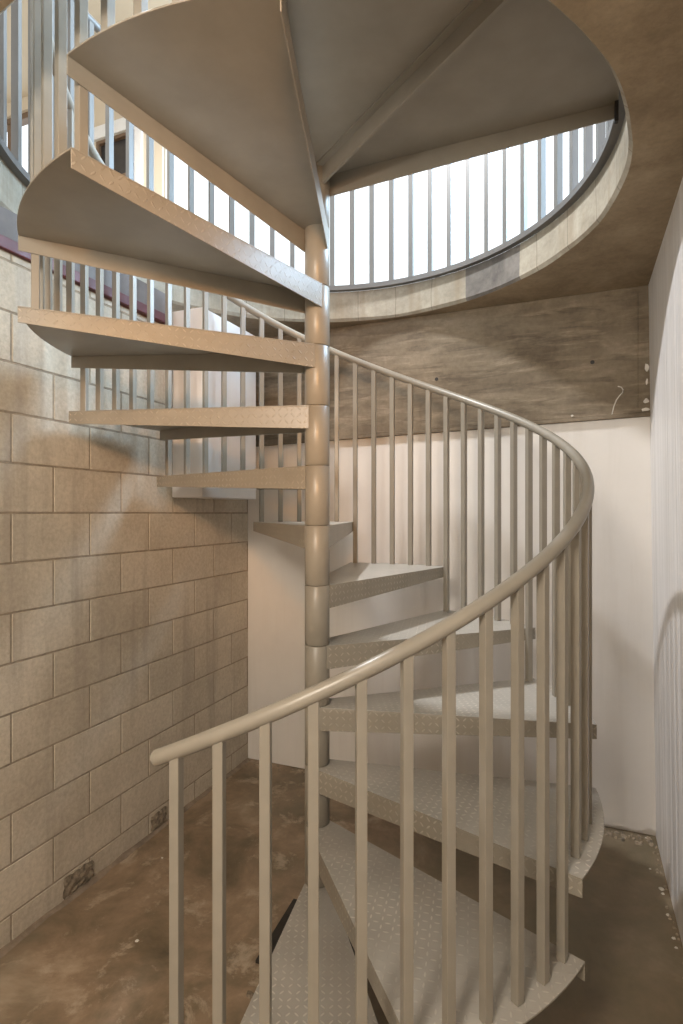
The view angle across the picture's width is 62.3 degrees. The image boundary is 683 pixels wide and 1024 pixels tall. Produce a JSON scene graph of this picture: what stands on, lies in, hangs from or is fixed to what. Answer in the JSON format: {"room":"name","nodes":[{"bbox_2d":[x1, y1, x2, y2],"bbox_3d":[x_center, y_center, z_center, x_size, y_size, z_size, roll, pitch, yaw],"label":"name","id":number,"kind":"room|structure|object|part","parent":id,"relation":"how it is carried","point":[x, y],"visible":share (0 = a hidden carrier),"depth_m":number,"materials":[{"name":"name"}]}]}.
{"room":"stairwell","nodes":[
{"label":"stairwell","id":0,"kind":"room"},
{"bbox_2d":[7,96,164,196],"bbox_3d":[0.234,-2.857,4.477,9.800,2.905,0.150,0,0,23],"label":"wall","id":1,"kind":"structure","parent":0,"point":[99,106],"depth_m":5.25,"materials":[{"name":"beige paint"}]},
{"bbox_2d":[7,112,27,150],"bbox_3d":[-3.368,-2.793,5.967,1.685,2.774,0.080,0,0,23],"label":"window","id":2,"kind":"structure","parent":1,"relation":"in","point":[24,115],"depth_m":5.99,"materials":[{"name":"clear glass"}]},
{"bbox_2d":[96,132,125,175],"bbox_3d":[-2.135,-2.880,5.422,0.500,1.440,0.080,0,0,23],"label":"window","id":3,"kind":"structure","parent":1,"relation":"in","point":[120,139],"depth_m":5.41,"materials":[{"name":"black glass"}]},
{"bbox_3d":[-2.135,-2.880,5.420,0.440,1.380,0.006,0,0,23],"label":"pane","id":4,"kind":"part","parent":3,"relation":"part of","materials":[{"name":"black glass"}]},
{"bbox_2d":[94,117,142,184],"bbox_3d":[-2.147,-2.562,5.368,0.640,2.315,0.030,0,0,23],"label":"trim","id":5,"kind":"structure","parent":1,"relation":"attached to","point":[119,124],"depth_m":5.26,"materials":[{"name":"white paint"}]},
{"bbox_2d":[165,149,174,202],"bbox_3d":[1.507,-2.793,3.944,6.740,2.774,0.080,0,0,23],"label":"window","id":6,"kind":"structure","parent":1,"relation":"in","point":[165,149],"depth_m":5.20,"materials":[{"name":"clear glass"}]},
{"bbox_2d":[7,0,171,103],"bbox_3d":[-1.069,-4.385,1.337,9.800,0.150,7.250,0,0,23],"label":"ceiling","id":7,"kind":"structure","parent":0,"point":[123,8],"depth_m":4.92,"materials":[{"name":"beige paint"}]},
{"bbox_2d":[0,249,247,948],"bbox_3d":[-1.883,0.345,1.153,0.216,2.790,6.290,0,0,22],"label":"wall","id":8,"kind":"structure","parent":0,"point":[124,600],"depth_m":2.67,"materials":[{"name":"concrete"}]},
{"bbox_2d":[0,206,164,324],"bbox_3d":[-1.986,-1.135,0.900,0.172,0.170,4.940,0,0,23],"label":"steel beam","id":9,"kind":"structure","parent":8,"relation":"on","point":[8,219],"depth_m":2.70,"materials":[{"name":"metal"}]},
{"bbox_2d":[0,759,249,957],"bbox_3d":[-1.759,1.731,1.174,0.038,0.018,6.021,0,0,22],"label":"baseboard","id":10,"kind":"structure","parent":8,"relation":"attached to","point":[4,950],"depth_m":2.69,"materials":[{"name":"brown concrete"}]},
{"bbox_2d":[172,307,255,499],"bbox_3d":[-0.759,-0.617,3.438,0.208,1.057,0.570,0,0,23],"label":"box","id":11,"kind":"object","parent":8,"relation":"attached to","point":[214,321],"visible":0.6,"depth_m":3.21,"materials":[{"name":"white paint"}]},
{"bbox_2d":[0,758,682,1023],"bbox_3d":[-0.640,1.815,0.747,2.955,0.150,6.490,0,0,23],"label":"floor","id":12,"kind":"structure","parent":0,"point":[84,964],"depth_m":2.37,"materials":[{"name":"concrete"}]},
{"bbox_2d":[246,991,253,998],"bbox_3d":[-0.331,1.735,2.041,0.027,0.010,0.031,0,0,-45],"label":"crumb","id":13,"kind":"object","parent":12,"relation":"on","point":[250,994],"visible":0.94,"depth_m":2.03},
{"bbox_2d":[17,0,618,1023],"bbox_3d":[-0.085,-0.360,2.282,2.120,4.200,2.165,0,0,-38],"label":"spiral staircase","id":14,"kind":"structure","parent":12,"relation":"on","point":[285,107],"depth_m":1.77,"materials":[{"name":"beige metal"}]},
{"bbox_3d":[-0.099,1.734,2.300,0.370,0.012,0.370,0,0,19],"label":"plate","id":15,"kind":"part","parent":14,"relation":"part of","materials":[{"name":"black metal"}]},
{"bbox_3d":[-0.099,-0.894,2.300,2.061,2.992,2.061,0,0,23],"label":"handrail","id":16,"kind":"part","parent":14,"relation":"part of","materials":[{"name":"beige metal"}]},
{"bbox_2d":[254,764,682,978],"bbox_3d":[0.163,1.733,2.560,2.448,0.014,2.014,0,0,23],"label":"rubble","id":17,"kind":"object","parent":12,"relation":"on","point":[623,835],"visible":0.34,"depth_m":3.00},
{"bbox_2d":[0,0,682,336],"bbox_3d":[-1.040,-1.312,1.406,9.800,0.185,7.400,0,0,23],"label":"ceiling","id":18,"kind":"structure","parent":0,"point":[611,237],"depth_m":2.42,"materials":[{"name":"concrete"}]},
{"bbox_2d":[0,0,625,291],"bbox_3d":[-0.195,-1.946,2.479,2.476,1.081,2.249,0,0,-26],"label":"guard railing","id":19,"kind":"object","parent":18,"relation":"on","point":[607,132],"visible":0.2,"depth_m":2.95,"materials":[{"name":"metal"}]},
{"bbox_3d":[-0.188,-2.465,2.477,2.434,0.042,2.239,0,0,-26],"label":"rail","id":20,"kind":"part","parent":19,"relation":"part of","materials":[{"name":"metal"}]},
{"bbox_3d":[-0.189,-1.421,2.478,2.428,0.029,2.232,0,0,-26],"label":"rail","id":21,"kind":"part","parent":19,"relation":"part of","materials":[{"name":"grey metal"}]},
{"bbox_2d":[248,416,655,835],"bbox_3d":[0.570,0.260,3.596,2.905,2.960,0.200,0,0,23],"label":"wall","id":22,"kind":"structure","parent":0,"point":[616,452],"depth_m":3.40,"materials":[{"name":"white paint"}]},
{"bbox_2d":[256,285,649,446],"bbox_3d":[0.514,-0.842,3.508,2.536,0.756,0.044,0,0,23],"label":"concrete beam","id":23,"kind":"structure","parent":22,"relation":"attached to","point":[582,357],"depth_m":3.32,"materials":[{"name":"brown concrete"}]},
{"bbox_2d":[648,178,682,944],"bbox_3d":[0.546,0.260,0.131,0.192,2.960,6.260,0,0,23],"label":"wall","id":24,"kind":"structure","parent":0,"point":[665,287],"depth_m":2.48,"materials":[{"name":"white paint"}]}
]}

